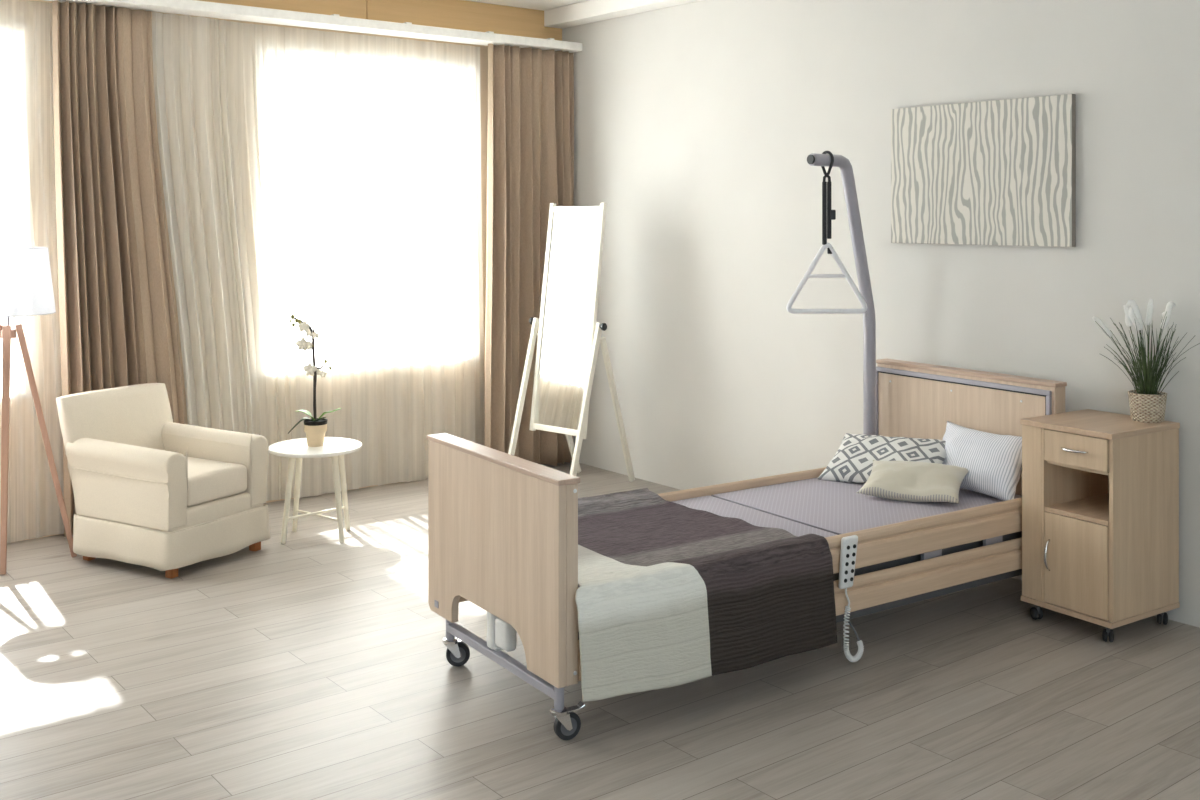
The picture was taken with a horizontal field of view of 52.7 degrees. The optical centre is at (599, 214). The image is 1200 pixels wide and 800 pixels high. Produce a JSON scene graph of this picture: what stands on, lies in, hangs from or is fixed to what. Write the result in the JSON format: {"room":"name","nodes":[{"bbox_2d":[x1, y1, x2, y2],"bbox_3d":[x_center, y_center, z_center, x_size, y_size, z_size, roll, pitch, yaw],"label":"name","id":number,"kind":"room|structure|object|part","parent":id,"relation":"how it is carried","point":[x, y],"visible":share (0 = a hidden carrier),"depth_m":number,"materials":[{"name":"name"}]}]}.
{"room":"care facility","nodes":[
{"label":"care facility","id":0,"kind":"room"},
{"bbox_2d":[7,0,487,542],"bbox_3d":[-3.287,0.150,6.549,8.000,3.200,0.300,0,0,-38],"label":"wall","id":1,"kind":"structure","parent":0,"point":[40,165],"depth_m":6.57,"materials":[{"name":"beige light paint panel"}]},
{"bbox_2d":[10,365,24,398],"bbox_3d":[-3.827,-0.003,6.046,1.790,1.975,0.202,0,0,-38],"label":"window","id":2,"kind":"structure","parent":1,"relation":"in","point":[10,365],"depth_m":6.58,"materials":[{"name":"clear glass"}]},
{"bbox_2d":[44,0,581,52],"bbox_3d":[-2.374,-1.185,6.881,5.546,0.070,0.241,0,0,-38],"label":"rail","id":3,"kind":"object","parent":1,"relation":"attached to","point":[182,7],"visible":0.98,"depth_m":7.34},
{"bbox_2d":[0,0,63,541],"bbox_3d":[-3.699,0.297,5.999,2.176,2.895,0.042,0,0,-38],"label":"sheer curtain","id":4,"kind":"object","parent":3,"relation":"hanging from","point":[14,73],"visible":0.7,"depth_m":6.48,"materials":[{"name":"white fabric"}]},
{"bbox_2d":[52,0,184,536],"bbox_3d":[-2.646,0.295,6.711,0.734,2.880,0.179,0,0,-38],"label":"drape","id":5,"kind":"object","parent":3,"relation":"hanging from","point":[118,328],"visible":0.76,"depth_m":6.65,"materials":[{"name":"brown fabric"}]},
{"bbox_2d":[152,12,484,500],"bbox_3d":[-1.671,0.301,7.575,2.263,2.892,0.106,0,0,-41],"label":"sheer curtain","id":6,"kind":"object","parent":3,"relation":"hanging from","point":[331,181],"visible":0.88,"depth_m":7.56,"materials":[{"name":"white fabric"}]},
{"bbox_2d":[484,44,573,465],"bbox_3d":[-0.480,0.295,8.327,0.752,2.880,0.192,0,0,-38],"label":"drape","id":7,"kind":"object","parent":3,"relation":"hanging from","point":[530,141],"visible":0.7,"depth_m":8.26,"materials":[{"name":"brown fabric"}]},
{"bbox_2d":[197,0,561,40],"bbox_3d":[-2.478,-1.337,6.975,5.598,0.224,0.028,0,0,-38],"label":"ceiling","id":8,"kind":"structure","parent":1,"relation":"attached to","point":[453,14],"depth_m":8.05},
{"bbox_2d":[464,0,588,10],"bbox_3d":[-0.471,-1.525,2.975,8.000,0.150,9.400,0,0,-38],"label":"ceiling","id":9,"kind":"structure","parent":0,"point":[543,5],"depth_m":8.31,"materials":[{"name":"paint"}]},
{"bbox_2d":[0,460,1199,799],"bbox_3d":[-0.471,1.810,2.975,8.000,0.120,9.400,0,0,-38],"label":"floor","id":10,"kind":"structure","parent":0,"point":[313,665],"depth_m":4.36,"materials":[{"name":"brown wood"}]},
{"bbox_2d":[0,247,76,574],"bbox_3d":[-2.933,0.957,6.064,0.567,1.583,0.435,0,0,-38],"label":"floor lamp","id":11,"kind":"object","parent":10,"relation":"on","point":[26,287],"visible":1,"depth_m":5.95,"materials":[{"name":"white fabric"}]},
{"bbox_3d":[-2.919,1.148,5.945,0.080,1.198,0.156,0,0,-38],"label":"leg","id":12,"kind":"part","parent":11,"relation":"part of","materials":[{"name":"brown wood"}]},
{"bbox_3d":[-2.955,0.330,6.046,0.434,0.330,0.434,0,0,-38],"label":"lamp shade","id":13,"kind":"part","parent":11,"relation":"part of","materials":[{"name":"white fabric"}]},
{"bbox_3d":[-2.801,1.148,6.126,0.284,1.200,0.036,0,0,-27],"label":"leg","id":14,"kind":"part","parent":11,"relation":"part of","materials":[{"name":"brown wood"}]},
{"bbox_2d":[56,383,269,578],"bbox_3d":[-2.252,1.339,6.261,0.876,0.819,0.698,0,0,30],"label":"armchair","id":15,"kind":"object","parent":10,"relation":"on","point":[151,490],"visible":1,"depth_m":6.07,"materials":[{"name":"beige fabric"}]},
{"bbox_3d":[-2.591,1.690,6.143,0.044,0.118,0.044,0,0,30],"label":"leg","id":16,"kind":"part","parent":15,"relation":"part of","materials":[{"name":"brown wood"}]},
{"bbox_3d":[-2.521,1.240,6.414,0.256,0.620,0.644,0,0,30],"label":"backrest","id":17,"kind":"part","parent":15,"relation":"part of","materials":[{"name":"beige fabric"}]},
{"bbox_3d":[-2.365,1.312,6.018,0.767,0.396,0.135,0,0,30],"label":"arm","id":18,"kind":"part","parent":15,"relation":"part of"},
{"bbox_3d":[-2.202,1.531,6.232,0.684,0.198,0.622,0,0,30],"label":"seat","id":19,"kind":"part","parent":15,"relation":"part of","materials":[{"name":"beige fabric"}]},
{"bbox_3d":[-2.066,1.690,5.843,0.044,0.118,0.044,0,0,30],"label":"leg","id":20,"kind":"part","parent":15,"relation":"part of","materials":[{"name":"brown wood"}]},
{"bbox_3d":[-2.101,1.312,6.481,0.767,0.396,0.135,0,0,30],"label":"arm","id":21,"kind":"part","parent":15,"relation":"part of"},
{"bbox_2d":[185,456,246,505],"bbox_3d":[-2.156,1.352,6.205,0.574,0.152,0.406,0,0,30],"label":"seat cushion","id":22,"kind":"object","parent":15,"relation":"on","point":[209,480],"depth_m":6.10,"materials":[{"name":"beige fabric"}]},
{"bbox_3d":[-1.798,1.690,6.312,0.044,0.118,0.044,0,0,30],"label":"leg","id":23,"kind":"part","parent":15,"relation":"part of","materials":[{"name":"brown wood"}]},
{"bbox_2d":[268,437,361,543],"bbox_3d":[-1.542,1.499,6.556,0.500,0.500,0.500,0,0,-38],"label":"side table","id":24,"kind":"object","parent":10,"relation":"on","point":[335,448],"visible":0.97,"depth_m":6.47,"materials":[{"name":"beige paint"}]},
{"bbox_3d":[-1.662,1.509,6.455,0.086,0.480,0.036,0,0,-38],"label":"leg","id":25,"kind":"part","parent":24,"relation":"part of","materials":[{"name":"beige paint"}]},
{"bbox_3d":[-1.665,1.509,6.672,0.038,0.480,0.086,0,0,-38],"label":"leg","id":26,"kind":"part","parent":24,"relation":"part of","materials":[{"name":"beige paint"}]},
{"bbox_2d":[288,314,340,446],"bbox_3d":[-1.536,0.894,6.546,0.288,0.709,0.136,0,0,2],"label":"potted orchid","id":27,"kind":"object","parent":24,"relation":"on","point":[315,428],"visible":1,"depth_m":6.53,"materials":[{"name":"ceramic"}]},
{"bbox_3d":[-1.607,0.699,6.532,0.067,0.076,0.026,0,0,-38],"label":"flower","id":28,"kind":"part","parent":27,"relation":"part of","materials":[{"name":"white plant"}]},
{"bbox_3d":[-1.597,0.602,6.526,0.064,0.063,0.016,0,0,-22],"label":"flower","id":29,"kind":"part","parent":27,"relation":"part of","materials":[{"name":"white plant"}]},
{"bbox_3d":[-1.596,0.834,6.551,0.103,0.562,0.084,0,0,-38],"label":"stem","id":30,"kind":"part","parent":27,"relation":"part of","materials":[{"name":"plant"}]},
{"bbox_3d":[-1.572,0.708,6.557,0.052,0.055,0.010,0,0,17],"label":"flower","id":31,"kind":"part","parent":27,"relation":"part of","materials":[{"name":"white plant"}]},
{"bbox_3d":[-1.572,0.635,6.556,0.053,0.057,0.017,0,0,23],"label":"flower","id":32,"kind":"part","parent":27,"relation":"part of","materials":[{"name":"white plant"}]},
{"bbox_3d":[-1.562,0.835,6.526,0.073,0.072,0.018,0,0,-8],"label":"flower","id":33,"kind":"part","parent":27,"relation":"part of","materials":[{"name":"white plant"}]},
{"bbox_3d":[-1.547,0.681,6.546,0.010,0.161,0.014,0,0,-16],"label":"stem","id":34,"kind":"part","parent":27,"relation":"part of","materials":[{"name":"plant"}]},
{"bbox_3d":[-1.539,1.190,6.552,0.122,0.118,0.122,0,0,-38],"label":"pot","id":35,"kind":"part","parent":27,"relation":"part of","materials":[{"name":"ceramic"}]},
{"bbox_3d":[-1.535,0.649,6.531,0.042,0.039,0.014,0,0,18],"label":"flower","id":36,"kind":"part","parent":27,"relation":"part of","materials":[{"name":"white plant"}]},
{"bbox_3d":[-1.539,1.136,6.552,0.126,0.049,0.126,0,0,-38],"label":"pot","id":37,"kind":"part","parent":27,"relation":"part of","materials":[{"name":"soil"}]},
{"bbox_3d":[-1.505,0.961,6.535,0.096,0.309,0.022,0,0,14],"label":"stem","id":38,"kind":"part","parent":27,"relation":"part of","materials":[{"name":"plant"}]},
{"bbox_3d":[-1.493,0.859,6.527,0.044,0.043,0.014,0,0,13],"label":"flower","id":39,"kind":"part","parent":27,"relation":"part of","materials":[{"name":"white plant"}]},
{"bbox_3d":[-1.401,1.509,6.472,0.086,0.480,0.035,0,0,26],"label":"leg","id":40,"kind":"part","parent":24,"relation":"part of","materials":[{"name":"beige paint"}]},
{"bbox_3d":[-1.419,1.509,6.694,0.035,0.481,0.086,0,0,39],"label":"leg","id":41,"kind":"part","parent":24,"relation":"part of","materials":[{"name":"beige paint"}]},
{"bbox_2d":[508,203,634,481],"bbox_3d":[-0.158,0.836,7.770,0.650,1.826,0.756,0,0,42],"label":"mirror","id":42,"kind":"object","parent":10,"relation":"on","point":[569,334],"visible":0.87,"depth_m":7.71,"materials":[{"name":"white mirror"}]},
{"bbox_3d":[-0.509,1.210,7.792,0.026,1.078,0.322,0,0,42],"label":"leg","id":43,"kind":"part","parent":42,"relation":"part of","materials":[{"name":"beige paint"}]},
{"bbox_3d":[-0.370,0.657,7.863,0.034,1.467,0.220,0,0,42],"label":"frame post","id":44,"kind":"part","parent":42,"relation":"part of","materials":[{"name":"beige paint"}]},
{"bbox_3d":[-0.268,1.359,7.648,0.406,0.039,0.032,0,0,42],"label":"frame rail","id":45,"kind":"part","parent":42,"relation":"part of","materials":[{"name":"beige paint"}]},
{"bbox_3d":[-0.268,1.256,8.054,0.028,0.981,0.400,0,0,42],"label":"leg","id":46,"kind":"part","parent":42,"relation":"part of","materials":[{"name":"beige paint"}]},
{"bbox_2d":[535,212,598,429],"bbox_3d":[-0.208,0.661,7.715,0.410,1.364,0.183,0,0,42],"label":"mirror glass","id":47,"kind":"object","parent":42,"relation":"attached to","point":[570,278],"depth_m":7.72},
{"bbox_3d":[-0.145,-0.036,7.785,0.406,0.039,0.032,0,0,42],"label":"frame rail","id":48,"kind":"part","parent":42,"relation":"part of","materials":[{"name":"beige paint"}]},
{"bbox_3d":[-0.097,1.210,7.424,0.026,1.078,0.322,0,0,42],"label":"leg","id":49,"kind":"part","parent":42,"relation":"part of","materials":[{"name":"beige paint"}]},
{"bbox_3d":[-0.042,0.657,7.570,0.034,1.467,0.220,0,0,42],"label":"frame post","id":50,"kind":"part","parent":42,"relation":"part of","materials":[{"name":"beige paint"}]},
{"bbox_3d":[0.019,0.695,7.509,0.037,0.048,0.048,0,0,42],"label":"pivot knob","id":51,"kind":"part","parent":42,"relation":"part of","materials":[{"name":"black plastic"}]},
{"bbox_3d":[0.113,1.256,7.740,0.033,0.984,0.456,0,0,28],"label":"leg","id":52,"kind":"part","parent":42,"relation":"part of","materials":[{"name":"beige paint"}]},
{"bbox_2d":[427,151,1066,739],"bbox_3d":[0.654,0.715,5.179,2.679,2.067,1.196,0,0,-34],"label":"hospital bed","id":53,"kind":"object","parent":10,"relation":"on","point":[503,527],"depth_m":4.74,"materials":[{"name":"brown wood"}]},
{"bbox_3d":[0.438,1.477,5.492,2.507,0.130,0.028,0,0,-34],"label":"rail","id":54,"kind":"part","parent":53,"relation":"part of","materials":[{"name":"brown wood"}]},
{"bbox_3d":[-0.393,1.218,4.368,0.030,0.664,0.976,0,0,-34],"label":"footboard","id":55,"kind":"part","parent":53,"relation":"part of","materials":[{"name":"brown wood"}]},
{"bbox_3d":[-0.355,1.465,4.376,0.053,0.230,0.143,0,0,-34],"label":"lifting motor","id":56,"kind":"part","parent":53,"relation":"part of","materials":[{"name":"white plastic"}]},
{"bbox_3d":[-0.374,0.876,4.381,0.087,0.018,0.988,0,0,-34],"label":"cap rail","id":57,"kind":"part","parent":53,"relation":"part of","materials":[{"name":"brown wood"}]},
{"bbox_3d":[-0.100,1.217,3.997,0.046,0.662,0.034,0,0,-34],"label":"post","id":58,"kind":"part","parent":53,"relation":"part of","materials":[{"name":"brown wood"}]},
{"bbox_3d":[0.438,1.308,5.492,2.507,0.140,0.028,0,0,-34],"label":"rail","id":59,"kind":"part","parent":53,"relation":"part of","materials":[{"name":"brown wood"}]},
{"bbox_2d":[578,477,1021,587],"bbox_3d":[0.695,1.327,5.094,2.479,0.113,0.908,0,0,-34],"label":"mattress","id":60,"kind":"object","parent":53,"relation":"on","point":[825,508],"visible":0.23,"depth_m":5.26,"materials":[{"name":"grey fabric"}]},
{"bbox_2d":[575,488,836,701],"bbox_3d":[0.117,1.413,4.679,1.136,0.396,1.091,0,0,-34],"label":"throw","id":61,"kind":"object","parent":60,"relation":"on","point":[669,594],"visible":0.8,"depth_m":4.32,"materials":[{"name":"fabric"}]},
{"bbox_2d":[817,433,945,482],"bbox_3d":[1.359,1.171,5.750,0.598,0.220,0.300,0,0,40],"label":"pillow","id":62,"kind":"object","parent":60,"relation":"on","point":[852,462],"visible":0.73,"depth_m":5.74,"materials":[{"name":"fabric"}]},
{"bbox_2d":[857,460,967,503],"bbox_3d":[1.415,1.200,5.451,0.450,0.145,0.317,0,0,26],"label":"pillow","id":63,"kind":"object","parent":60,"relation":"on","point":[911,481],"visible":1,"depth_m":5.39,"materials":[{"name":"beige fabric"}]},
{"bbox_2d":[942,421,1021,500],"bbox_3d":[1.733,1.128,5.541,0.220,0.282,0.513,0,0,-33],"label":"pillow","id":64,"kind":"object","parent":60,"relation":"on","point":[993,462],"visible":0.84,"depth_m":5.43,"materials":[{"name":"fabric"}]},
{"bbox_3d":[0.964,1.477,4.704,2.507,0.130,0.028,0,0,-34],"label":"rail","id":65,"kind":"part","parent":53,"relation":"part of","materials":[{"name":"brown wood"}]},
{"bbox_3d":[0.964,1.308,4.704,2.507,0.140,0.028,0,0,-34],"label":"rail","id":66,"kind":"part","parent":53,"relation":"part of","materials":[{"name":"brown wood"}]},
{"bbox_3d":[0.701,1.417,5.098,2.505,0.066,0.856,0,0,-34],"label":"bed frame","id":67,"kind":"part","parent":53,"relation":"part of","materials":[{"name":"beige wood"}]},
{"bbox_3d":[1.128,0.087,6.023,0.401,0.811,0.074,0,0,7],"label":"trapeze handle","id":68,"kind":"part","parent":53,"relation":"part of","materials":[{"name":"grey metal"}]},
{"bbox_2d":[838,535,863,661],"bbox_3d":[0.953,1.481,4.684,0.125,0.488,0.083,0,0,-34],"label":"bed remote control","id":69,"kind":"object","parent":53,"relation":"hanging from","point":[848,551],"visible":1,"depth_m":4.64,"materials":[{"name":"white plastic"}]},
{"bbox_3d":[0.976,1.577,4.667,0.104,0.295,0.030,0,0,-34],"label":"coiled cord","id":70,"kind":"part","parent":69,"relation":"part of","materials":[{"name":"white plastic"}]},
{"bbox_3d":[1.716,1.132,5.830,0.007,0.636,1.003,0,0,-34],"label":"panel","id":71,"kind":"part","parent":53,"relation":"part of","materials":[{"name":"beige wood"}]},
{"bbox_3d":[1.716,1.117,5.822,0.016,0.666,1.044,0,0,-34],"label":"steel trim","id":72,"kind":"part","parent":53,"relation":"part of","materials":[{"name":"grey metal"}]},
{"bbox_3d":[1.759,1.159,5.841,0.076,0.782,1.060,0,0,-34],"label":"headboard","id":73,"kind":"part","parent":53,"relation":"part of","materials":[{"name":"brown wood"}]},
{"bbox_3d":[1.759,0.758,5.841,0.084,0.019,1.072,0,0,-34],"label":"cap rail","id":74,"kind":"part","parent":53,"relation":"part of","materials":[{"name":"brown wood"}]},
{"bbox_2d":[1020,409,1179,641],"bbox_3d":[2.130,1.317,5.185,0.515,0.866,0.440,0,0,-34],"label":"base cabinet","id":75,"kind":"object","parent":10,"relation":"on","point":[1100,489],"visible":1,"depth_m":5.05,"materials":[{"name":"laminate"}]},
{"bbox_3d":[1.889,1.440,5.115,0.037,0.135,0.014,0,0,-34],"label":"handle","id":76,"kind":"part","parent":75,"relation":"part of","materials":[{"name":"silver metal"}]},
{"bbox_3d":[1.957,0.977,5.014,0.035,0.013,0.129,0,0,-34],"label":"handle","id":77,"kind":"part","parent":75,"relation":"part of","materials":[{"name":"silver metal"}]},
{"bbox_3d":[1.977,0.978,5.028,0.017,0.132,0.296,0,0,-34],"label":"drawer","id":78,"kind":"part","parent":75,"relation":"part of","materials":[{"name":"laminate"}]},
{"bbox_3d":[1.977,1.454,5.028,0.017,0.381,0.296,0,0,-34],"label":"door","id":79,"kind":"part","parent":75,"relation":"part of","materials":[{"name":"laminate"}]},
{"bbox_2d":[1045,493,1108,525],"bbox_3d":[2.166,1.251,5.154,0.464,0.018,0.298,0,0,-34],"label":"shelf","id":80,"kind":"object","parent":75,"relation":"attached to","point":[1086,509],"depth_m":5.12,"materials":[{"name":"laminate"}]},
{"bbox_3d":[2.143,1.659,5.194,0.484,0.022,0.436,0,0,-34],"label":"board","id":81,"kind":"part","parent":75,"relation":"part of","materials":[{"name":"laminate"}]},
{"bbox_3d":[2.257,1.278,5.024,0.458,0.739,0.018,0,0,-34],"label":"panel","id":82,"kind":"part","parent":75,"relation":"part of","materials":[{"name":"laminate"}]},
{"bbox_3d":[2.339,1.278,5.325,0.012,0.739,0.428,0,0,-34],"label":"panel","id":83,"kind":"part","parent":75,"relation":"part of","materials":[{"name":"laminate"}]},
{"bbox_2d":[1092,299,1199,422],"bbox_3d":[2.312,0.622,5.139,0.337,0.524,0.454,0,0,-38],"label":"potted grass","id":84,"kind":"object","parent":75,"relation":"on","point":[1147,404],"depth_m":5.16,"materials":[{"name":"plant"}]},
{"bbox_2d":[1128,390,1166,422],"bbox_3d":[2.349,0.823,5.194,0.156,0.122,0.156,0,0,-38],"label":"basket","id":85,"kind":"object","parent":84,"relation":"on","point":[1146,406],"depth_m":5.14,"materials":[{"name":"beige wicker"}]},
{"bbox_2d":[562,0,1199,627],"bbox_3d":[2.553,0.150,5.358,0.300,3.200,8.800,0,0,-38],"label":"wall","id":86,"kind":"structure","parent":0,"point":[697,125],"depth_m":6.71,"materials":[{"name":"paint"}]},
{"bbox_2d":[544,0,700,28],"bbox_3d":[2.377,-1.392,5.206,0.164,0.114,8.759,0,0,-38],"label":"trim","id":87,"kind":"structure","parent":86,"relation":"attached to","point":[590,11],"depth_m":8.14,"materials":[{"name":"paint"}]},
{"bbox_2d":[891,94,1075,246],"bbox_3d":[1.859,-0.203,5.964,0.035,0.703,1.027,0,0,-38],"label":"picture","id":88,"kind":"object","parent":86,"relation":"attached to","point":[995,172],"visible":1,"depth_m":5.90}
]}

